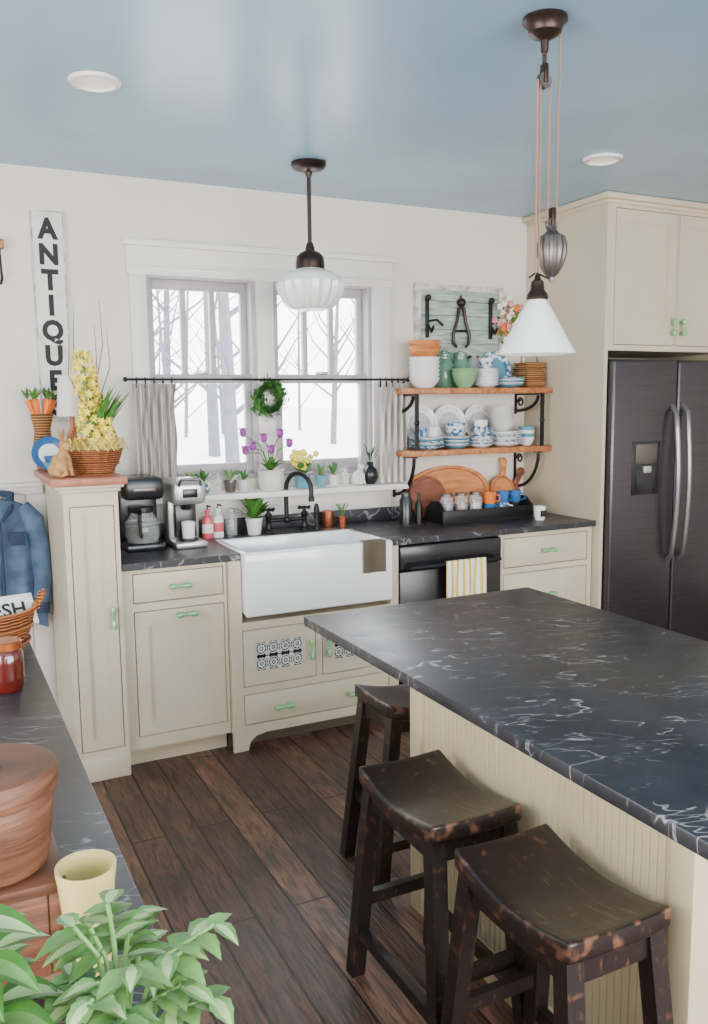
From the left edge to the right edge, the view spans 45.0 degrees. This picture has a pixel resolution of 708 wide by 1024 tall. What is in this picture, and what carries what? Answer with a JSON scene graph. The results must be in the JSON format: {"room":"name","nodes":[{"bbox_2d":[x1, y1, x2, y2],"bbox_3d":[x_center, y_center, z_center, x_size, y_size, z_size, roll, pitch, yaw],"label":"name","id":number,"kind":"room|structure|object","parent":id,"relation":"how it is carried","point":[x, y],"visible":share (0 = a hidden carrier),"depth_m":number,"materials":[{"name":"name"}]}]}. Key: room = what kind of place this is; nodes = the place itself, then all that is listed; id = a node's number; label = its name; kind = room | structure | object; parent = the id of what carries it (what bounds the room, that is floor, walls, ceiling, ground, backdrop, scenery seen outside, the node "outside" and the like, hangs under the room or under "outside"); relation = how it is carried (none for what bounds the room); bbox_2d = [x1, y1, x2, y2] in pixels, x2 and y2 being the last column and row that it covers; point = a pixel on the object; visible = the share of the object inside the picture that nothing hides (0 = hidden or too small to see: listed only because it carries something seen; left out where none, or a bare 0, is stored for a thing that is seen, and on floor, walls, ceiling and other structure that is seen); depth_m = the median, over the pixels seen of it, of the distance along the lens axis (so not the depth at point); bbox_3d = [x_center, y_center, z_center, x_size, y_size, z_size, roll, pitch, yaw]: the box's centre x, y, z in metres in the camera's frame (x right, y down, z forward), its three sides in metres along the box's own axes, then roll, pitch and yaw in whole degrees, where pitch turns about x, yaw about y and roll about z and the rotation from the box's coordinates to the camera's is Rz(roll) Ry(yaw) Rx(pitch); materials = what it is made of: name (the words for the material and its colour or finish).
{"room":"kitchen","nodes":[
{"label":"kitchen","id":0,"kind":"room"},
{"bbox_2d":[91,720,513,1023],"bbox_3d":[0.993,1.377,1.791,7.400,0.050,6.750,-4,8,-26],"label":"floor","id":1,"kind":"structure","parent":0,"point":[254,835],"depth_m":2.90,"materials":[{"name":"brown wood"}]},
{"bbox_2d":[34,469,131,782],"bbox_3d":[-1.187,0.468,3.777,0.299,1.288,0.621,-4,8,-26],"label":"cabinet","id":2,"kind":"object","parent":1,"relation":"on","point":[83,513],"visible":0.93,"depth_m":3.55,"materials":[{"name":"beige paint"}]},
{"bbox_2d":[17,387,56,469],"bbox_3d":[-1.392,-0.377,3.838,0.173,0.374,0.195,4,9,32],"label":"vase","id":3,"kind":"object","parent":2,"relation":"on","point":[42,422],"visible":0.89,"depth_m":3.81,"materials":[{"name":"wicker"}]},
{"bbox_2d":[31,436,59,469],"bbox_3d":[-1.343,-0.259,3.763,0.150,0.147,0.043,-4,8,-26],"label":"plate","id":4,"kind":"object","parent":2,"relation":"on","point":[45,446],"visible":0.56,"depth_m":3.75,"materials":[{"name":"ceramic"}]},
{"bbox_2d":[48,428,74,477],"bbox_3d":[-1.188,-0.241,3.451,0.099,0.199,0.107,-4,8,-26],"label":"statue","id":5,"kind":"object","parent":2,"relation":"on","point":[60,466],"visible":1,"depth_m":3.42,"materials":[{"name":"ceramic"}]},
{"bbox_2d":[57,375,85,469],"bbox_3d":[-1.260,-0.399,3.824,0.132,0.420,0.132,-4,8,-26],"label":"table lamp","id":6,"kind":"object","parent":2,"relation":"on","point":[67,405],"visible":0.41,"depth_m":3.76,"materials":[{"name":"white fabric"}]},
{"bbox_2d":[64,305,129,474],"bbox_3d":[-1.085,-0.520,3.574,0.288,0.720,0.245,-3,8,-18],"label":"basket","id":7,"kind":"object","parent":2,"relation":"on","point":[97,453],"visible":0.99,"depth_m":3.53,"materials":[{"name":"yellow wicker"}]},
{"bbox_2d":[121,562,230,764],"bbox_3d":[-0.896,0.639,4.001,0.458,0.884,0.659,-4,8,-26],"label":"base cabinet","id":8,"kind":"object","parent":1,"relation":"on","point":[176,619],"visible":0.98,"depth_m":3.75,"materials":[{"name":"beige paint"}]},
{"bbox_2d":[226,545,398,752],"bbox_3d":[-0.298,0.596,4.278,0.856,0.884,0.689,-4,8,-26],"label":"base cabinet","id":9,"kind":"object","parent":1,"relation":"on","point":[286,678],"visible":0.61,"depth_m":3.96,"materials":[{"name":"beige paint"}]},
{"bbox_2d":[120,502,595,571],"bbox_3d":[0.037,0.079,4.413,2.564,0.100,0.649,-4,8,-26],"label":"countertop","id":10,"kind":"structure","parent":9,"relation":"on","point":[383,522],"depth_m":4.42,"materials":[{"name":"stone"}]},
{"bbox_2d":[118,474,165,552],"bbox_3d":[-0.980,0.004,3.928,0.180,0.335,0.293,-4,8,-26],"label":"drip coffee maker","id":11,"kind":"object","parent":10,"relation":"on","point":[137,505],"visible":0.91,"depth_m":3.87,"materials":[{"name":"plastic"}]},
{"bbox_2d":[163,477,207,548],"bbox_3d":[-0.796,-0.006,4.019,0.161,0.328,0.253,-4,8,-26],"label":"coffee maker","id":12,"kind":"object","parent":10,"relation":"on","point":[182,496],"visible":0.99,"depth_m":3.96,"materials":[{"name":"silver metal"}]},
{"bbox_2d":[202,505,213,538],"bbox_3d":[-0.722,0.049,4.202,0.054,0.169,0.054,0,7,7],"label":"soap pump bottle","id":13,"kind":"object","parent":10,"relation":"on","point":[207,521],"visible":1,"depth_m":4.19,"materials":[{"name":"plastic"}]},
{"bbox_2d":[213,504,223,537],"bbox_3d":[-0.677,0.043,4.246,0.054,0.169,0.054,0,7,7],"label":"soap pump bottle","id":14,"kind":"object","parent":10,"relation":"on","point":[218,522],"visible":1,"depth_m":4.24,"materials":[{"name":"plastic"}]},
{"bbox_2d":[229,498,277,534],"bbox_3d":[-0.508,0.014,4.316,0.150,0.204,0.223,5,9,38],"label":"potted plant","id":15,"kind":"object","parent":10,"relation":"on","point":[253,520],"visible":0.97,"depth_m":4.30,"materials":[{"name":"plant"}]},
{"bbox_2d":[261,471,320,532],"bbox_3d":[-0.328,-0.059,4.428,0.284,0.315,0.216,0,7,7],"label":"bridge faucet","id":16,"kind":"object","parent":10,"relation":"on","point":[286,519],"visible":1,"depth_m":4.41,"materials":[{"name":"black metal"}]},
{"bbox_2d":[215,528,392,617],"bbox_3d":[-0.245,0.279,4.132,0.747,0.292,0.455,-4,8,-26],"label":"farmhouse sink","id":17,"kind":"object","parent":10,"relation":"in","point":[293,572],"visible":0.91,"depth_m":3.94,"materials":[{"name":"white ceramic"}]},
{"bbox_2d":[359,539,385,573],"bbox_3d":[0.088,0.208,4.047,0.120,0.150,0.054,-4,8,-26],"label":"dish towel","id":18,"kind":"object","parent":17,"relation":"on","point":[374,550],"visible":1,"depth_m":4.03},
{"bbox_2d":[322,510,333,526],"bbox_3d":[-0.139,0.036,4.574,0.064,0.085,0.064,-4,8,-26],"label":"copper cup","id":19,"kind":"object","parent":10,"relation":"on","point":[327,515],"visible":1,"depth_m":4.55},
{"bbox_2d":[336,503,347,526],"bbox_3d":[-0.062,0.016,4.587,0.071,0.121,0.055,-4,8,-26],"label":"potted succulent","id":20,"kind":"object","parent":10,"relation":"on","point":[342,520],"visible":1,"depth_m":4.57,"materials":[{"name":"green plant"}]},
{"bbox_2d":[399,493,412,524],"bbox_3d":[0.281,-0.018,4.619,0.072,0.172,0.072,-4,8,-26],"label":"bottle","id":21,"kind":"object","parent":10,"relation":"on","point":[405,502],"visible":1,"depth_m":4.59,"materials":[{"name":"metal"}]},
{"bbox_2d":[415,492,422,523],"bbox_3d":[0.353,-0.023,4.655,0.044,0.170,0.044,-4,8,-26],"label":"oil bottle","id":22,"kind":"object","parent":10,"relation":"on","point":[418,505],"visible":1,"depth_m":4.64,"materials":[{"name":"black metal"}]},
{"bbox_2d":[409,476,445,517],"bbox_3d":[0.417,-0.085,4.855,0.240,0.240,0.052,-4,8,-26],"label":"board","id":23,"kind":"object","parent":10,"relation":"on","point":[430,488],"visible":0.57,"depth_m":4.84,"materials":[{"name":"brown wood"}]},
{"bbox_2d":[406,465,488,505],"bbox_3d":[0.551,-0.125,4.964,0.560,0.290,0.058,-4,8,-26],"label":"cutting board","id":24,"kind":"object","parent":10,"relation":"on","point":[453,478],"visible":0.63,"depth_m":4.99,"materials":[{"name":"brown wood"}]},
{"bbox_2d":[426,494,532,524],"bbox_3d":[0.707,-0.021,4.798,0.601,0.119,0.181,-4,8,-26],"label":"caddy","id":25,"kind":"object","parent":10,"relation":"on","point":[435,513],"visible":0.86,"depth_m":4.71,"materials":[{"name":"metal"}]},
{"bbox_2d":[455,492,466,510],"bbox_3d":[0.595,-0.039,4.740,0.076,0.143,0.076,-4,8,-26],"label":"mason jar","id":26,"kind":"object","parent":25,"relation":"in","point":[458,506],"visible":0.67,"depth_m":4.71,"materials":[{"name":"clear glass"}]},
{"bbox_2d":[469,491,481,508],"bbox_3d":[0.680,-0.045,4.782,0.076,0.143,0.076,-4,8,-26],"label":"mason jar","id":27,"kind":"object","parent":25,"relation":"in","point":[473,505],"visible":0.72,"depth_m":4.75,"materials":[{"name":"clear glass"}]},
{"bbox_2d":[483,492,499,507],"bbox_3d":[0.770,-0.046,4.822,0.080,0.132,0.081,-4,8,-26],"label":"mugs","id":28,"kind":"object","parent":25,"relation":"in","point":[489,498],"visible":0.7,"depth_m":4.79,"materials":[{"name":"orange ceramic"}]},
{"bbox_2d":[496,491,512,506],"bbox_3d":[0.851,-0.052,4.861,0.080,0.132,0.081,-4,8,-26],"label":"mugs","id":29,"kind":"object","parent":25,"relation":"in","point":[504,495],"visible":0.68,"depth_m":4.83,"materials":[{"name":"blue ceramic"}]},
{"bbox_2d":[508,490,524,505],"bbox_3d":[0.927,-0.058,4.899,0.080,0.132,0.081,-4,8,-26],"label":"mugs","id":30,"kind":"object","parent":25,"relation":"in","point":[516,501],"visible":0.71,"depth_m":4.87,"materials":[{"name":"ceramic"}]},
{"bbox_2d":[490,457,513,502],"bbox_3d":[0.883,-0.164,5.100,0.170,0.323,0.061,-4,8,-26],"label":"paddle cutting board","id":31,"kind":"object","parent":10,"relation":"on","point":[501,482],"visible":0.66,"depth_m":5.10,"materials":[{"name":"brown wood"}]},
{"bbox_2d":[512,467,524,489],"bbox_3d":[0.958,-0.139,5.161,0.206,0.256,0.046,-5,9,-30],"label":"paddle board","id":32,"kind":"object","parent":10,"relation":"on","point":[521,470],"visible":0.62,"depth_m":5.18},
{"bbox_2d":[534,505,546,519],"bbox_3d":[1.042,0.004,4.754,0.087,0.075,0.070,-4,8,-26],"label":"patterned mug","id":33,"kind":"object","parent":10,"relation":"on","point":[540,512],"visible":1,"depth_m":4.72,"materials":[{"name":"white ceramic"}]},
{"bbox_2d":[340,684,409,886],"bbox_3d":[0.227,0.898,2.952,0.484,0.617,0.292,-4,8,-26],"label":"bar stool","id":34,"kind":"object","parent":1,"relation":"on","point":[388,707],"visible":0.43,"depth_m":2.87,"materials":[{"name":"black paint"}]},
{"bbox_2d":[346,749,526,1023],"bbox_3d":[0.212,0.996,2.204,0.292,0.617,0.484,-4,8,-26],"label":"bar stool","id":35,"kind":"object","parent":1,"relation":"on","point":[424,798],"visible":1,"depth_m":2.12,"materials":[{"name":"black paint"}]},
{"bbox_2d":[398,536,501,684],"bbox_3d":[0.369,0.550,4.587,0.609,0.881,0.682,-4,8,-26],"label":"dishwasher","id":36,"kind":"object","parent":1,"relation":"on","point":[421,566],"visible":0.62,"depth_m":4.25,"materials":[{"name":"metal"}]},
{"bbox_2d":[445,557,485,597],"bbox_3d":[0.556,0.339,4.278,0.235,0.212,0.040,-4,8,-26],"label":"striped towel","id":37,"kind":"object","parent":36,"relation":"on","point":[463,576],"visible":0.92,"depth_m":4.26,"materials":[{"name":"fabric"}]},
{"bbox_2d":[498,527,591,605],"bbox_3d":[0.911,0.503,4.888,0.625,0.884,0.659,-4,8,-26],"label":"base cabinet","id":38,"kind":"object","parent":1,"relation":"on","point":[554,562],"visible":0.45,"depth_m":4.61,"materials":[{"name":"beige paint"}]},
{"bbox_2d":[440,824,673,1023],"bbox_3d":[0.416,1.048,1.782,0.292,0.617,0.484,-4,8,-26],"label":"bar stool","id":39,"kind":"object","parent":1,"relation":"on","point":[574,925],"visible":1,"depth_m":1.72,"materials":[{"name":"black paint"}]},
{"bbox_2d":[410,687,707,1023],"bbox_3d":[0.680,0.844,2.288,0.592,0.884,1.092,-4,8,-26],"label":"kitchen island","id":40,"kind":"object","parent":1,"relation":"on","point":[636,857],"visible":0.12,"depth_m":1.91,"materials":[{"name":"beige paint"}]},
{"bbox_2d":[304,587,707,859],"bbox_3d":[0.594,0.403,2.145,0.872,0.030,1.630,-4,8,-26],"label":"island countertop","id":41,"kind":"structure","parent":40,"relation":"on","point":[615,705],"depth_m":2.04,"materials":[{"name":"stone"}]},
{"bbox_2d":[522,191,707,608],"bbox_3d":[1.643,-0.420,5.114,1.073,2.640,0.721,-4,8,-26],"label":"tall cabinet","id":42,"kind":"object","parent":1,"relation":"on","point":[632,281],"visible":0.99,"depth_m":4.71,"materials":[{"name":"beige paint"}]},
{"bbox_2d":[601,359,707,641],"bbox_3d":[1.684,0.004,5.117,0.949,1.780,0.748,-4,8,-26],"label":"refrigerator","id":43,"kind":"object","parent":1,"relation":"on","point":[655,546],"visible":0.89,"depth_m":4.76,"materials":[{"name":"metal"}]},
{"bbox_3d":[-0.558,1.019,1.049,0.619,0.884,3.051,-4,8,-26],"label":"cabinet","id":44,"kind":"object","parent":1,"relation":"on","visible":0},
{"bbox_2d":[0,642,189,1023],"bbox_3d":[-0.568,0.566,0.994,0.653,0.030,3.100,-4,8,-26],"label":"countertop","id":45,"kind":"structure","parent":44,"relation":"on","point":[31,714],"depth_m":1.53,"materials":[{"name":"stone"}]},
{"bbox_2d":[0,636,24,693],"bbox_3d":[-0.819,0.360,2.013,0.077,0.120,0.077,-4,8,-26],"label":"jar","id":46,"kind":"object","parent":45,"relation":"on","point":[12,669],"visible":1,"depth_m":1.99,"materials":[{"name":"red glass"}]},
{"bbox_2d":[0,589,45,649],"bbox_3d":[-1.006,0.303,2.305,0.292,0.161,0.292,2,8,19],"label":"basket","id":47,"kind":"object","parent":45,"relation":"on","point":[18,614],"visible":0.9,"depth_m":2.32,"materials":[{"name":"brown wicker"}]},
{"bbox_2d":[0,904,63,1023],"bbox_3d":[-0.332,0.459,0.729,0.170,0.243,0.176,-4,8,-26],"label":"houseplant","id":48,"kind":"object","parent":45,"relation":"on","point":[22,986],"visible":0.99,"depth_m":0.72,"materials":[{"name":"plant"}]},
{"bbox_2d":[0,831,65,987],"bbox_3d":[-0.433,0.482,1.006,0.172,0.128,0.131,-4,8,-26],"label":"wooden box","id":49,"kind":"object","parent":45,"relation":"on","point":[36,896],"visible":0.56,"depth_m":0.97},
{"bbox_2d":[0,743,57,888],"bbox_3d":[-0.422,0.349,0.995,0.152,0.137,0.152,-4,8,-26],"label":"wooden canister","id":50,"kind":"object","parent":49,"relation":"on","point":[28,772],"visible":1,"depth_m":0.96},
{"bbox_2d":[54,849,116,976],"bbox_3d":[-0.306,0.475,0.987,0.068,0.144,0.068,-4,8,-26],"label":"ceramic cup","id":51,"kind":"object","parent":45,"relation":"on","point":[90,872],"visible":0.45,"depth_m":0.97,"materials":[{"name":"beige ceramic"}]},
{"bbox_2d":[34,889,238,1023],"bbox_3d":[-0.205,0.467,0.770,0.184,0.214,0.167,5,9,35],"label":"plant","id":52,"kind":"object","parent":45,"relation":"on","point":[170,976],"visible":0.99,"depth_m":0.76,"materials":[{"name":"green plant"}]},
{"bbox_2d":[0,163,647,650],"bbox_3d":[-0.489,-0.323,4.551,7.400,2.642,0.150,-4,8,-26],"label":"wall","id":53,"kind":"structure","parent":0,"point":[428,245],"depth_m":4.15,"materials":[{"name":"beige paint"}]},
{"bbox_2d":[0,481,57,705],"bbox_3d":[-2.525,0.547,3.528,2.438,1.224,0.050,-4,8,-26],"label":"trim","id":54,"kind":"structure","parent":53,"relation":"attached to","point":[43,636],"depth_m":4.06,"materials":[{"name":"white paint"}]},
{"bbox_2d":[0,490,51,626],"bbox_3d":[-1.586,0.221,3.841,0.421,0.660,0.166,-4,8,-26],"label":"denim jacket","id":55,"kind":"object","parent":54,"relation":"hanging from","point":[25,555],"visible":0.77,"depth_m":3.86,"materials":[{"name":"fabric"}]},
{"bbox_2d":[29,209,70,421],"bbox_3d":[-1.391,-0.893,3.932,0.142,0.952,0.022,-4,8,-26],"label":"sign","id":56,"kind":"object","parent":53,"relation":"attached to","point":[46,227],"visible":0.79,"depth_m":3.91,"materials":[{"name":"white wood"}]},
{"bbox_2d":[122,237,408,522],"bbox_3d":[-0.432,-0.663,4.438,1.471,1.366,0.316,-4,8,-26],"label":"window","id":57,"kind":"structure","parent":53,"relation":"in","point":[251,273],"depth_m":4.41,"materials":[{"name":"white paint"}]},
{"bbox_2d":[191,469,217,493],"bbox_3d":[-0.734,-0.153,4.245,0.112,0.127,0.105,1,8,12],"label":"potted herb","id":58,"kind":"object","parent":57,"relation":"on","point":[202,475],"visible":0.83,"depth_m":4.25,"materials":[{"name":"ceramic"}]},
{"bbox_2d":[221,468,239,492],"bbox_3d":[-0.624,-0.166,4.339,0.093,0.126,0.121,1,8,11],"label":"potted herb","id":59,"kind":"object","parent":57,"relation":"on","point":[230,484],"visible":1,"depth_m":4.30,"materials":[{"name":"ceramic"}]},
{"bbox_2d":[231,466,251,491],"bbox_3d":[-0.573,-0.172,4.342,0.070,0.135,0.140,7,10,44],"label":"potted herb","id":60,"kind":"object","parent":57,"relation":"on","point":[243,484],"visible":1,"depth_m":4.34,"materials":[{"name":"white ceramic"}]},
{"bbox_2d":[239,427,293,490],"bbox_3d":[-0.439,-0.272,4.358,0.167,0.326,0.272,5,9,38],"label":"pot","id":61,"kind":"object","parent":57,"relation":"on","point":[269,479],"visible":1,"depth_m":4.35,"materials":[{"name":"white ceramic"}]},
{"bbox_2d":[123,377,409,381],"bbox_3d":[-0.406,-0.679,4.383,1.554,0.024,0.100,-4,8,-26],"label":"curtain rod","id":62,"kind":"object","parent":57,"relation":"attached to","point":[125,379],"visible":1,"depth_m":4.32,"materials":[{"name":"black metal"}]},
{"bbox_2d":[132,377,177,479],"bbox_3d":[-0.948,-0.393,4.100,0.211,0.507,0.044,-4,8,-26],"label":"cafe curtain","id":63,"kind":"object","parent":62,"relation":"hanging from","point":[155,429],"visible":0.94,"depth_m":4.10,"materials":[{"name":"fabric"}]},
{"bbox_2d":[249,373,289,421],"bbox_3d":[-0.435,-0.589,4.404,0.234,0.254,0.066,-4,8,-26],"label":"boxwood wreath","id":64,"kind":"object","parent":57,"relation":"hanging from","point":[275,387],"visible":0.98,"depth_m":4.39,"materials":[{"name":"green plant"}]},
{"bbox_2d":[289,449,318,487],"bbox_3d":[-0.263,-0.228,4.466,0.130,0.208,0.198,6,10,43],"label":"potted primrose","id":65,"kind":"object","parent":57,"relation":"on","point":[304,466],"visible":0.95,"depth_m":4.44,"materials":[{"name":"plant"}]},
{"bbox_2d":[310,463,328,486],"bbox_3d":[-0.193,-0.200,4.535,0.135,0.132,0.070,-4,8,-26],"label":"potted herb","id":66,"kind":"object","parent":57,"relation":"on","point":[321,479],"visible":1,"depth_m":4.53,"materials":[{"name":"teal ceramic"}]},
{"bbox_2d":[324,461,343,485],"bbox_3d":[-0.110,-0.209,4.582,0.084,0.136,0.118,4,9,31],"label":"potted herb","id":67,"kind":"object","parent":57,"relation":"on","point":[333,478],"visible":1,"depth_m":4.56,"materials":[{"name":"white ceramic"}]},
{"bbox_2d":[351,456,365,484],"bbox_3d":[0.024,-0.227,4.625,0.081,0.156,0.081,-1,7,0],"label":"rabbit figurine","id":68,"kind":"object","parent":57,"relation":"on","point":[358,477],"visible":1,"depth_m":4.61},
{"bbox_2d":[364,444,377,483],"bbox_3d":[0.097,-0.269,4.670,0.119,0.228,0.091,-6,9,-37],"label":"bud vase","id":69,"kind":"object","parent":57,"relation":"on","point":[370,472],"visible":0.99,"depth_m":4.65,"materials":[{"name":"ceramic"}]},
{"bbox_2d":[377,377,406,482],"bbox_3d":[0.212,-0.448,4.673,0.181,0.572,0.044,-4,8,-26],"label":"cafe curtain","id":70,"kind":"object","parent":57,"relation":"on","point":[392,427],"visible":0.97,"depth_m":4.67,"materials":[{"name":"fabric"}]},
{"bbox_2d":[413,283,503,368],"bbox_3d":[0.627,-1.041,4.875,0.606,0.497,0.106,-4,8,-26],"label":"panel","id":71,"kind":"object","parent":53,"relation":"attached to","point":[472,328],"visible":0.81,"depth_m":4.88,"materials":[{"name":"teal wood"}]},
{"bbox_2d":[492,296,523,343],"bbox_3d":[0.928,-1.102,4.989,0.250,0.315,0.092,-4,8,-23],"label":"flower bouquet","id":72,"kind":"object","parent":71,"relation":"attached to","point":[514,311],"visible":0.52,"depth_m":4.97,"materials":[{"name":"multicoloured plant"}]},
{"bbox_2d":[393,387,552,496],"bbox_3d":[0.663,-0.401,4.883,0.957,0.608,0.275,-4,8,-26],"label":"wall shelves","id":73,"kind":"object","parent":53,"relation":"attached to","point":[540,392],"visible":0.71,"depth_m":4.76,"materials":[{"name":"brown wood"}]},
{"bbox_2d":[406,405,437,436],"bbox_3d":[0.373,-0.490,4.816,0.224,0.226,0.083,-4,8,-26],"label":"scalloped plate","id":74,"kind":"object","parent":73,"relation":"on","point":[426,416],"visible":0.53,"depth_m":4.82,"materials":[{"name":"ceramic"}]},
{"bbox_2d":[409,357,440,387],"bbox_3d":[0.385,-0.761,4.669,0.176,0.165,0.176,-4,8,-26],"label":"bowls","id":75,"kind":"object","parent":73,"relation":"on","point":[424,371],"visible":1,"depth_m":4.60,"materials":[{"name":"ceramic"}]},
{"bbox_2d":[407,340,441,356],"bbox_3d":[0.384,-0.882,4.653,0.190,0.100,0.190,-4,8,-26],"label":"mixing bowl","id":76,"kind":"object","parent":75,"relation":"on","point":[417,348],"visible":0.84,"depth_m":4.58,"materials":[{"name":"brown wood"}]},
{"bbox_2d":[409,437,444,449],"bbox_3d":[0.401,-0.379,4.707,0.198,0.066,0.196,-4,8,-26],"label":"plates","id":77,"kind":"object","parent":73,"relation":"on","point":[425,443],"visible":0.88,"depth_m":4.63,"materials":[{"name":"teal ceramic"}]},
{"bbox_2d":[419,427,439,436],"bbox_3d":[0.405,-0.440,4.704,0.192,0.050,0.086,-4,8,-26],"label":"teacups","id":78,"kind":"object","parent":77,"relation":"on","point":[427,431],"visible":0.79,"depth_m":4.68,"materials":[{"name":"white ceramic"}]},
{"bbox_2d":[435,350,452,387],"bbox_3d":[0.506,-0.803,4.803,0.100,0.211,0.100,-4,8,-26],"label":"glass canister","id":79,"kind":"object","parent":73,"relation":"on","point":[446,379],"visible":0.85,"depth_m":4.76,"materials":[{"name":"green"}]},
{"bbox_2d":[433,405,466,436],"bbox_3d":[0.547,-0.503,4.902,0.224,0.226,0.083,-4,8,-26],"label":"scalloped plate","id":80,"kind":"object","parent":73,"relation":"on","point":[444,414],"visible":0.53,"depth_m":4.89,"materials":[{"name":"ceramic"}]},
{"bbox_2d":[441,436,469,448],"bbox_3d":[0.568,-0.391,4.784,0.159,0.066,0.156,-4,8,-26],"label":"dishes","id":81,"kind":"object","parent":73,"relation":"on","point":[452,442],"visible":0.96,"depth_m":4.73,"materials":[{"name":"ceramic"}]},
{"bbox_2d":[445,422,465,435],"bbox_3d":[0.568,-0.463,4.775,0.116,0.072,0.116,-4,8,-26],"label":"bowls","id":82,"kind":"object","parent":81,"relation":"on","point":[456,428],"visible":1,"depth_m":4.73,"materials":[{"name":"white ceramic"}]},
{"bbox_2d":[452,350,468,387],"bbox_3d":[0.605,-0.811,4.851,0.100,0.211,0.100,-4,8,-26],"label":"glass canister","id":83,"kind":"object","parent":73,"relation":"on","point":[460,360],"visible":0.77,"depth_m":4.81,"materials":[{"name":"green"}]},
{"bbox_2d":[451,368,476,387],"bbox_3d":[0.612,-0.742,4.734,0.144,0.104,0.144,-4,8,-26],"label":"mixing bowl","id":84,"kind":"object","parent":73,"relation":"on","point":[462,377],"visible":1,"depth_m":4.68,"materials":[{"name":"green ceramic"}]},
{"bbox_2d":[464,404,493,434],"bbox_3d":[0.731,-0.517,4.992,0.224,0.226,0.083,-4,8,-26],"label":"scalloped plate","id":85,"kind":"object","parent":73,"relation":"on","point":[477,411],"visible":0.5,"depth_m":4.98,"materials":[{"name":"ceramic"}]},
{"bbox_2d":[468,435,493,447],"bbox_3d":[0.719,-0.401,4.852,0.147,0.066,0.144,-4,8,-26],"label":"bowls","id":86,"kind":"object","parent":73,"relation":"on","point":[477,441],"visible":0.98,"depth_m":4.80,"materials":[{"name":"white ceramic"}]},
{"bbox_2d":[473,420,491,434],"bbox_3d":[0.718,-0.479,4.842,0.112,0.085,0.084,-4,8,-26],"label":"cups","id":87,"kind":"object","parent":86,"relation":"on","point":[480,427],"visible":1,"depth_m":4.81,"materials":[{"name":"white ceramic"}]},
{"bbox_2d":[473,368,498,387],"bbox_3d":[0.744,-0.754,4.815,0.147,0.104,0.144,-4,8,-26],"label":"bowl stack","id":88,"kind":"object","parent":73,"relation":"on","point":[487,377],"visible":0.94,"depth_m":4.76,"materials":[{"name":"white ceramic"}]},
{"bbox_2d":[479,358,493,367],"bbox_3d":[0.743,-0.836,4.805,0.084,0.055,0.084,-4,8,-26],"label":"teacups","id":89,"kind":"object","parent":88,"relation":"on","point":[484,362],"visible":0.97,"depth_m":4.78,"materials":[{"name":"white ceramic"}]},
{"bbox_2d":[481,351,510,387],"bbox_3d":[0.828,-0.833,4.995,0.210,0.213,0.083,-4,8,-26],"label":"plate","id":90,"kind":"object","parent":73,"relation":"on","point":[501,363],"visible":0.41,"depth_m":5.01,"materials":[{"name":"teal ceramic"}]},
{"bbox_2d":[487,431,521,446],"bbox_3d":[0.871,-0.425,4.948,0.203,0.086,0.200,-4,8,-26],"label":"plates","id":91,"kind":"object","parent":73,"relation":"on","point":[501,438],"visible":0.94,"depth_m":4.87,"materials":[{"name":"ceramic"}]},
{"bbox_2d":[488,406,513,430],"bbox_3d":[0.847,-0.540,4.922,0.150,0.140,0.150,-4,8,-26],"label":"bowls","id":92,"kind":"object","parent":91,"relation":"on","point":[500,417],"visible":1,"depth_m":4.87,"materials":[{"name":"white ceramic"}]},
{"bbox_2d":[497,377,524,387],"bbox_3d":[0.890,-0.740,4.884,0.173,0.057,0.170,-4,8,-26],"label":"plates","id":93,"kind":"object","parent":73,"relation":"on","point":[504,382],"visible":0.96,"depth_m":4.82,"materials":[{"name":"ceramic"}]},
{"bbox_2d":[518,426,534,444],"bbox_3d":[1.012,-0.447,5.010,0.096,0.110,0.096,-4,8,-26],"label":"bowl stack","id":94,"kind":"object","parent":73,"relation":"on","point":[527,432],"visible":0.95,"depth_m":4.97,"materials":[{"name":"white ceramic"}]},
{"bbox_2d":[513,356,546,387],"bbox_3d":[1.023,-0.828,4.973,0.138,0.204,0.138,-4,8,-26],"label":"wicker basket","id":95,"kind":"object","parent":73,"relation":"on","point":[534,373],"visible":0.84,"depth_m":4.92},
{"bbox_2d":[0,0,707,217],"bbox_3d":[0.962,-1.317,1.440,7.400,0.100,6.750,-4,8,-26],"label":"ceiling","id":96,"kind":"structure","parent":0,"point":[417,103],"depth_m":2.99,"materials":[{"name":"blue paint"}]},
{"bbox_2d":[67,70,121,92],"bbox_3d":[-0.855,-1.417,2.819,0.172,0.014,0.172,-4,8,-26],"label":"recessed light","id":97,"kind":"object","parent":96,"relation":"in","point":[89,81],"visible":1,"depth_m":2.81,"materials":[{"name":"white paint"}]},
{"bbox_2d":[276,158,344,311],"bbox_3d":[-0.200,-1.240,3.866,0.315,0.651,0.310,-4,8,-26],"label":"pendant light","id":98,"kind":"object","parent":96,"relation":"hanging from","point":[310,287],"visible":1,"depth_m":3.81,"materials":[{"name":"white glass"}]},
{"bbox_2d":[498,8,575,355],"bbox_3d":[0.531,-0.924,2.450,0.226,0.929,0.226,-4,8,-26],"label":"pendant light","id":99,"kind":"object","parent":96,"relation":"hanging from","point":[537,331],"visible":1,"depth_m":2.44,"materials":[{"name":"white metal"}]},
{"bbox_2d":[583,153,622,165],"bbox_3d":[1.107,-1.567,3.800,0.172,0.014,0.172,-4,8,-26],"label":"recessed light","id":100,"kind":"object","parent":96,"relation":"in","point":[600,159],"visible":1,"depth_m":3.79,"materials":[{"name":"white paint"}]},
{"label":"outside","id":101,"kind":"structure","parent":0,"visible":0},
{"bbox_2d":[175,406,357,464],"bbox_3d":[-7.721,-1.732,23.849,34.000,2.109,40.000,-4,8,-26],"label":"snowy ground","id":102,"kind":"structure","parent":101,"point":[315,432],"depth_m":30.33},
{"bbox_2d":[152,290,354,462],"bbox_3d":[-0.534,-5.639,23.686,27.945,9.459,16.748,-6,9,-34],"label":"trees","id":103,"kind":"object","parent":102,"relation":"on","point":[229,412],"visible":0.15,"depth_m":19.23,"materials":[{"name":"grey plant"}]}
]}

